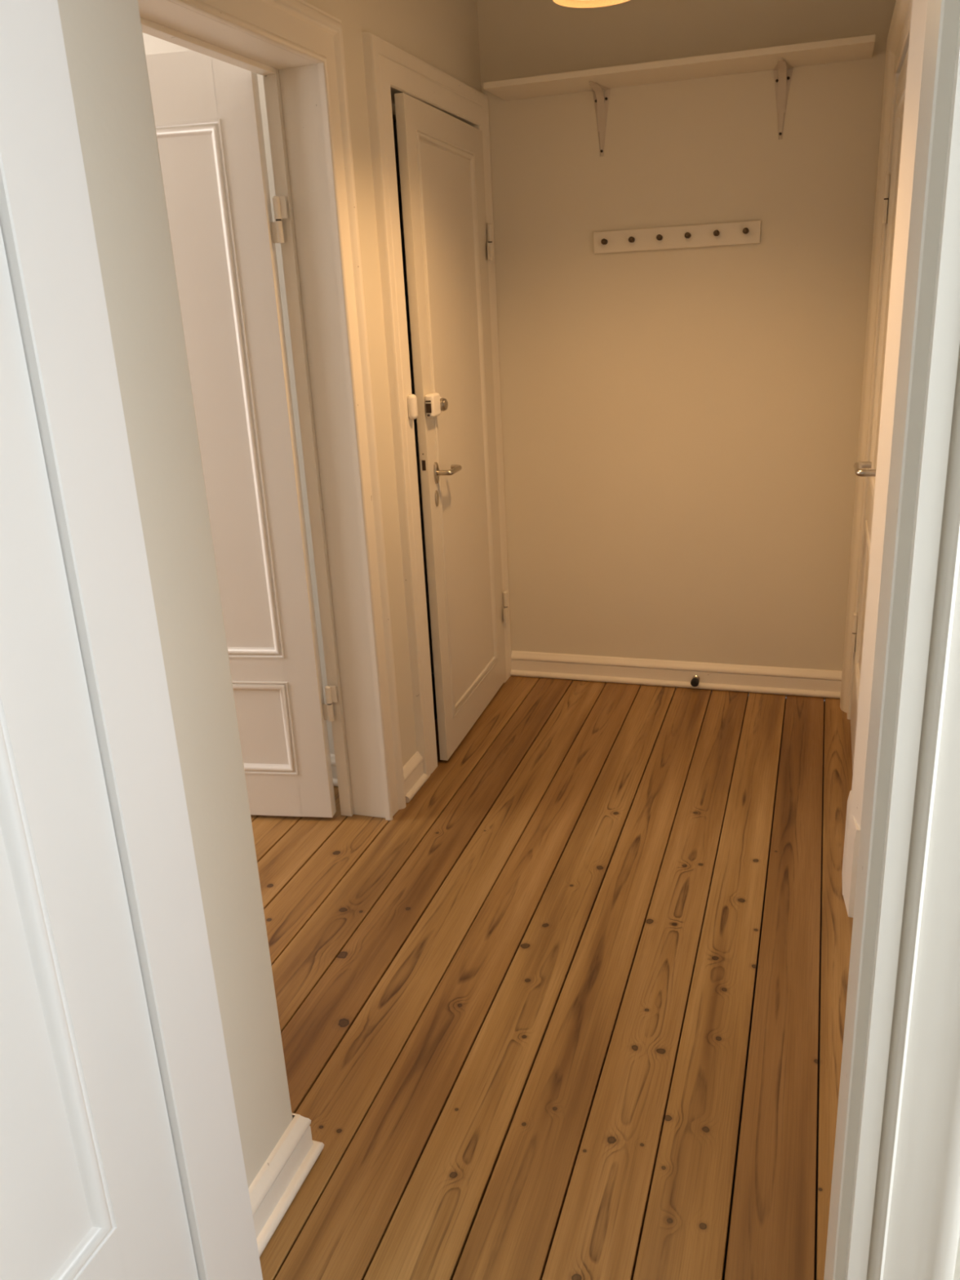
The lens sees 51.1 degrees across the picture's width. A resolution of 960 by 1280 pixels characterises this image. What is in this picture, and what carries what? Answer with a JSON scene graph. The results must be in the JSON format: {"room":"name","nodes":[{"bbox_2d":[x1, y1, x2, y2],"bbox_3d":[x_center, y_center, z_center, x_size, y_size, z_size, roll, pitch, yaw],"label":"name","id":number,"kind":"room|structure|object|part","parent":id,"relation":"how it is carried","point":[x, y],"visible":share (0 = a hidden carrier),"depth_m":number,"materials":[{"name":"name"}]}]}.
{"room":"apartment entrance hallway","nodes":[
{"label":"apartment entrance hallway","id":0,"kind":"room"},
{"bbox_2d":[142,32,334,754],"bbox_3d":[-1.732,-0.903,3.345,2.770,2.770,0.100,3,20,18],"label":"wall","id":1,"kind":"structure","parent":0,"point":[153,45],"depth_m":2.90,"materials":[{"name":"white paint"}]},
{"bbox_2d":[329,754,337,786],"bbox_3d":[-1.626,0.364,3.688,2.639,0.103,0.033,3,20,18],"label":"baseboard","id":2,"kind":"structure","parent":1,"relation":"attached to","point":[332,756],"depth_m":3.31,"materials":[{"name":"paint"}]},
{"bbox_2d":[303,0,480,766],"bbox_3d":[-0.418,-0.751,2.695,0.145,2.770,2.520,3,20,18],"label":"wall","id":3,"kind":"structure","parent":0,"point":[443,34],"depth_m":2.92,"materials":[{"name":"paint"}]},
{"bbox_2d":[137,0,405,820],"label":"door","id":4,"kind":"structure","parent":3,"relation":"in","point":[206,102],"depth_m":2.70,"materials":[{"name":"paint"}]},
{"bbox_3d":[-0.935,-0.625,2.786,0.664,1.409,0.023,0,19,10],"label":"panel","id":5,"kind":"part","parent":4,"relation":"part of","materials":[{"name":"paint"}]},
{"bbox_3d":[-0.938,-0.620,2.769,0.674,1.419,0.013,0,19,10],"label":"panel moulding","id":6,"kind":"part","parent":4,"relation":"part of","materials":[{"name":"paint"}]},
{"bbox_3d":[-0.889,0.259,3.087,0.664,0.294,0.023,0,19,10],"label":"panel","id":7,"kind":"part","parent":4,"relation":"part of","materials":[{"name":"paint"}]},
{"bbox_3d":[-0.892,0.265,3.070,0.674,0.304,0.013,0,19,10],"label":"panel moulding","id":8,"kind":"part","parent":4,"relation":"part of","materials":[{"name":"paint"}]},
{"bbox_2d":[403,751,427,803],"bbox_3d":[-0.214,0.441,3.243,0.033,0.103,0.163,3,20,18],"label":"baseboard","id":9,"kind":"structure","parent":3,"relation":"attached to","point":[415,777],"depth_m":3.24,"materials":[{"name":"paint"}]},
{"bbox_2d":[361,31,511,778],"bbox_3d":[-0.116,-0.729,3.444,0.254,2.177,1.009,3,20,18],"label":"door","id":10,"kind":"structure","parent":3,"relation":"in","point":[442,121],"depth_m":3.27,"materials":[{"name":"paint"}]},
{"bbox_3d":[-0.174,-0.535,3.119,0.022,0.145,0.001,3,20,18],"label":"latch plate","id":11,"kind":"part","parent":10,"relation":"part of","materials":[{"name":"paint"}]},
{"bbox_3d":[-0.160,-0.694,3.489,0.146,2.085,0.855,3,20,18],"label":"frame","id":12,"kind":"part","parent":10,"relation":"part of","materials":[{"name":"paint"}]},
{"bbox_3d":[-0.096,-0.544,3.219,0.054,0.017,0.122,3,20,18],"label":"lever handle","id":13,"kind":"part","parent":10,"relation":"part of","materials":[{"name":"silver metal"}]},
{"bbox_3d":[-0.059,-0.693,3.441,0.013,1.839,0.583,3,20,16],"label":"panel moulding","id":14,"kind":"part","parent":10,"relation":"part of","materials":[{"name":"paint"}]},
{"bbox_3d":[-0.069,-0.694,3.444,0.013,1.829,0.573,3,20,16],"label":"panel","id":15,"kind":"part","parent":10,"relation":"part of","materials":[{"name":"paint"}]},
{"bbox_2d":[392,120,434,674],"bbox_3d":[-0.751,-1.050,3.626,1.100,2.770,1.110,3,20,18],"label":"wall","id":16,"kind":"structure","parent":0,"point":[394,124],"depth_m":3.92,"materials":[{"name":"paint"}]},
{"bbox_2d":[57,0,959,1279],"bbox_3d":[0.361,-0.210,0.981,2.750,2.770,0.405,3,20,18],"label":"wall","id":17,"kind":"structure","parent":0,"point":[104,40],"depth_m":1.40,"materials":[{"name":"paint"}]},
{"bbox_2d":[248,1112,324,1256],"bbox_3d":[-0.522,0.946,1.804,0.383,0.103,0.292,3,20,18],"label":"baseboard","id":18,"kind":"structure","parent":17,"relation":"attached to","point":[272,1192],"depth_m":1.76,"materials":[{"name":"paint"}]},
{"bbox_2d":[0,0,959,1279],"bbox_3d":[-0.173,0.202,0.722,1.098,2.171,0.946,3,20,18],"label":"door","id":19,"kind":"structure","parent":17,"relation":"in","point":[122,1156],"depth_m":1.08,"materials":[{"name":"paint"}]},
{"bbox_3d":[-0.608,0.103,0.763,0.025,1.529,0.576,4,20,19],"label":"panel","id":20,"kind":"part","parent":19,"relation":"part of","materials":[{"name":"paint"}]},
{"bbox_3d":[-0.590,0.104,0.757,0.013,1.539,0.586,4,20,19],"label":"panel moulding","id":21,"kind":"part","parent":19,"relation":"part of","materials":[{"name":"paint"}]},
{"bbox_3d":[-0.076,0.103,0.999,1.098,2.171,0.036,3,20,18],"label":"architrave","id":22,"kind":"part","parent":19,"relation":"part of","materials":[{"name":"paint"}]},
{"bbox_2d":[250,674,853,1279],"bbox_3d":[-1.105,1.245,1.268,5.786,0.060,6.780,3,20,18],"label":"floor","id":23,"kind":"structure","parent":0,"point":[575,1010],"depth_m":2.27,"materials":[{"name":"brown wood"}]},
{"bbox_2d":[476,0,896,700],"bbox_3d":[0.713,-1.132,3.639,1.660,2.770,0.120,3,20,18],"label":"wall","id":24,"kind":"structure","parent":0,"point":[681,426],"depth_m":3.58,"materials":[{"name":"paint"}]},
{"bbox_2d":[511,650,842,698],"bbox_3d":[0.753,0.135,3.994,1.310,0.103,0.033,3,20,18],"label":"baseboard","id":25,"kind":"structure","parent":24,"relation":"attached to","point":[821,683],"depth_m":3.98,"materials":[{"name":"paint"}]},
{"bbox_2d":[593,220,760,253],"bbox_3d":[0.671,-1.388,3.465,0.571,0.072,0.052,3,20,18],"label":"coat rack","id":26,"kind":"object","parent":24,"relation":"attached to","point":[743,232],"visible":1,"depth_m":3.47,"materials":[{"name":"paint"}]},
{"bbox_3d":[0.437,-1.401,3.534,0.020,0.020,0.033,3,20,18],"label":"coat knob","id":27,"kind":"part","parent":26,"relation":"part of","materials":[{"name":"brown metal"}]},
{"bbox_3d":[0.529,-1.396,3.503,0.020,0.020,0.033,3,20,18],"label":"coat knob","id":28,"kind":"part","parent":26,"relation":"part of","materials":[{"name":"brown metal"}]},
{"bbox_3d":[0.620,-1.391,3.473,0.020,0.020,0.033,3,20,18],"label":"coat knob","id":29,"kind":"part","parent":26,"relation":"part of","materials":[{"name":"brown metal"}]},
{"bbox_3d":[0.712,-1.386,3.443,0.020,0.020,0.033,3,20,18],"label":"coat knob","id":30,"kind":"part","parent":26,"relation":"part of","materials":[{"name":"brown metal"}]},
{"bbox_3d":[0.803,-1.382,3.413,0.020,0.020,0.033,3,20,18],"label":"coat knob","id":31,"kind":"part","parent":26,"relation":"part of","materials":[{"name":"brown metal"}]},
{"bbox_3d":[0.895,-1.377,3.382,0.020,0.020,0.033,3,20,18],"label":"coat knob","id":32,"kind":"part","parent":26,"relation":"part of","materials":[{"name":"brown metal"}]},
{"bbox_2d":[483,34,875,156],"bbox_3d":[0.624,-1.727,3.253,1.202,0.226,0.244,3,20,18],"label":"wall shelf","id":33,"kind":"object","parent":24,"relation":"attached to","point":[780,59],"visible":1,"depth_m":3.20,"materials":[{"name":"paint"}]},
{"bbox_2d":[690,675,699,686],"bbox_3d":[0.843,0.162,3.938,0.032,0.032,0.058,3,20,18],"label":"door stop","id":34,"kind":"object","parent":24,"relation":"attached to","point":[695,681],"visible":1,"depth_m":3.92,"materials":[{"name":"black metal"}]},
{"bbox_3d":[-1.157,-1.446,0.389,5.640,0.100,6.900,3,20,18],"label":"ceiling","id":35,"kind":"structure","parent":0,"visible":0},
{"bbox_2d":[552,0,629,8],"bbox_3d":[0.250,-1.756,2.191,0.204,0.611,0.204,3,20,18],"label":"pendant lamp","id":36,"kind":"object","parent":35,"relation":"hanging from","point":[570,3],"visible":1,"depth_m":2.37,"materials":[{"name":"glass"}]},
{"bbox_3d":[0.979,-0.625,2.107,0.145,2.770,2.780,3,20,18],"label":"wall","id":37,"kind":"structure","parent":0,"visible":0},
{"bbox_2d":[840,0,927,917],"bbox_3d":[1.153,-0.620,2.770,0.228,2.277,1.473,3,20,18],"label":"door","id":38,"kind":"structure","parent":37,"relation":"in","point":[905,39],"depth_m":2.66,"materials":[{"name":"paint"}]},
{"bbox_3d":[1.146,-0.019,2.991,0.013,0.514,0.804,3,20,18],"label":"panel moulding","id":39,"kind":"part","parent":38,"relation":"part of","materials":[{"name":"paint"}]},
{"bbox_3d":[1.163,-0.018,2.985,0.023,0.504,0.794,3,20,18],"label":"panel","id":40,"kind":"part","parent":38,"relation":"part of","materials":[{"name":"paint"}]},
{"bbox_3d":[0.979,-0.431,2.533,0.066,0.017,0.137,3,20,18],"label":"lever handle","id":41,"kind":"part","parent":38,"relation":"part of","materials":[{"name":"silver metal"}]},
{"bbox_3d":[1.100,-0.894,2.694,0.013,1.064,0.804,3,20,18],"label":"panel moulding","id":42,"kind":"part","parent":38,"relation":"part of","materials":[{"name":"paint"}]},
{"bbox_3d":[1.117,-0.893,2.688,0.023,1.054,0.794,3,20,18],"label":"panel","id":43,"kind":"part","parent":38,"relation":"part of","materials":[{"name":"paint"}]}
]}

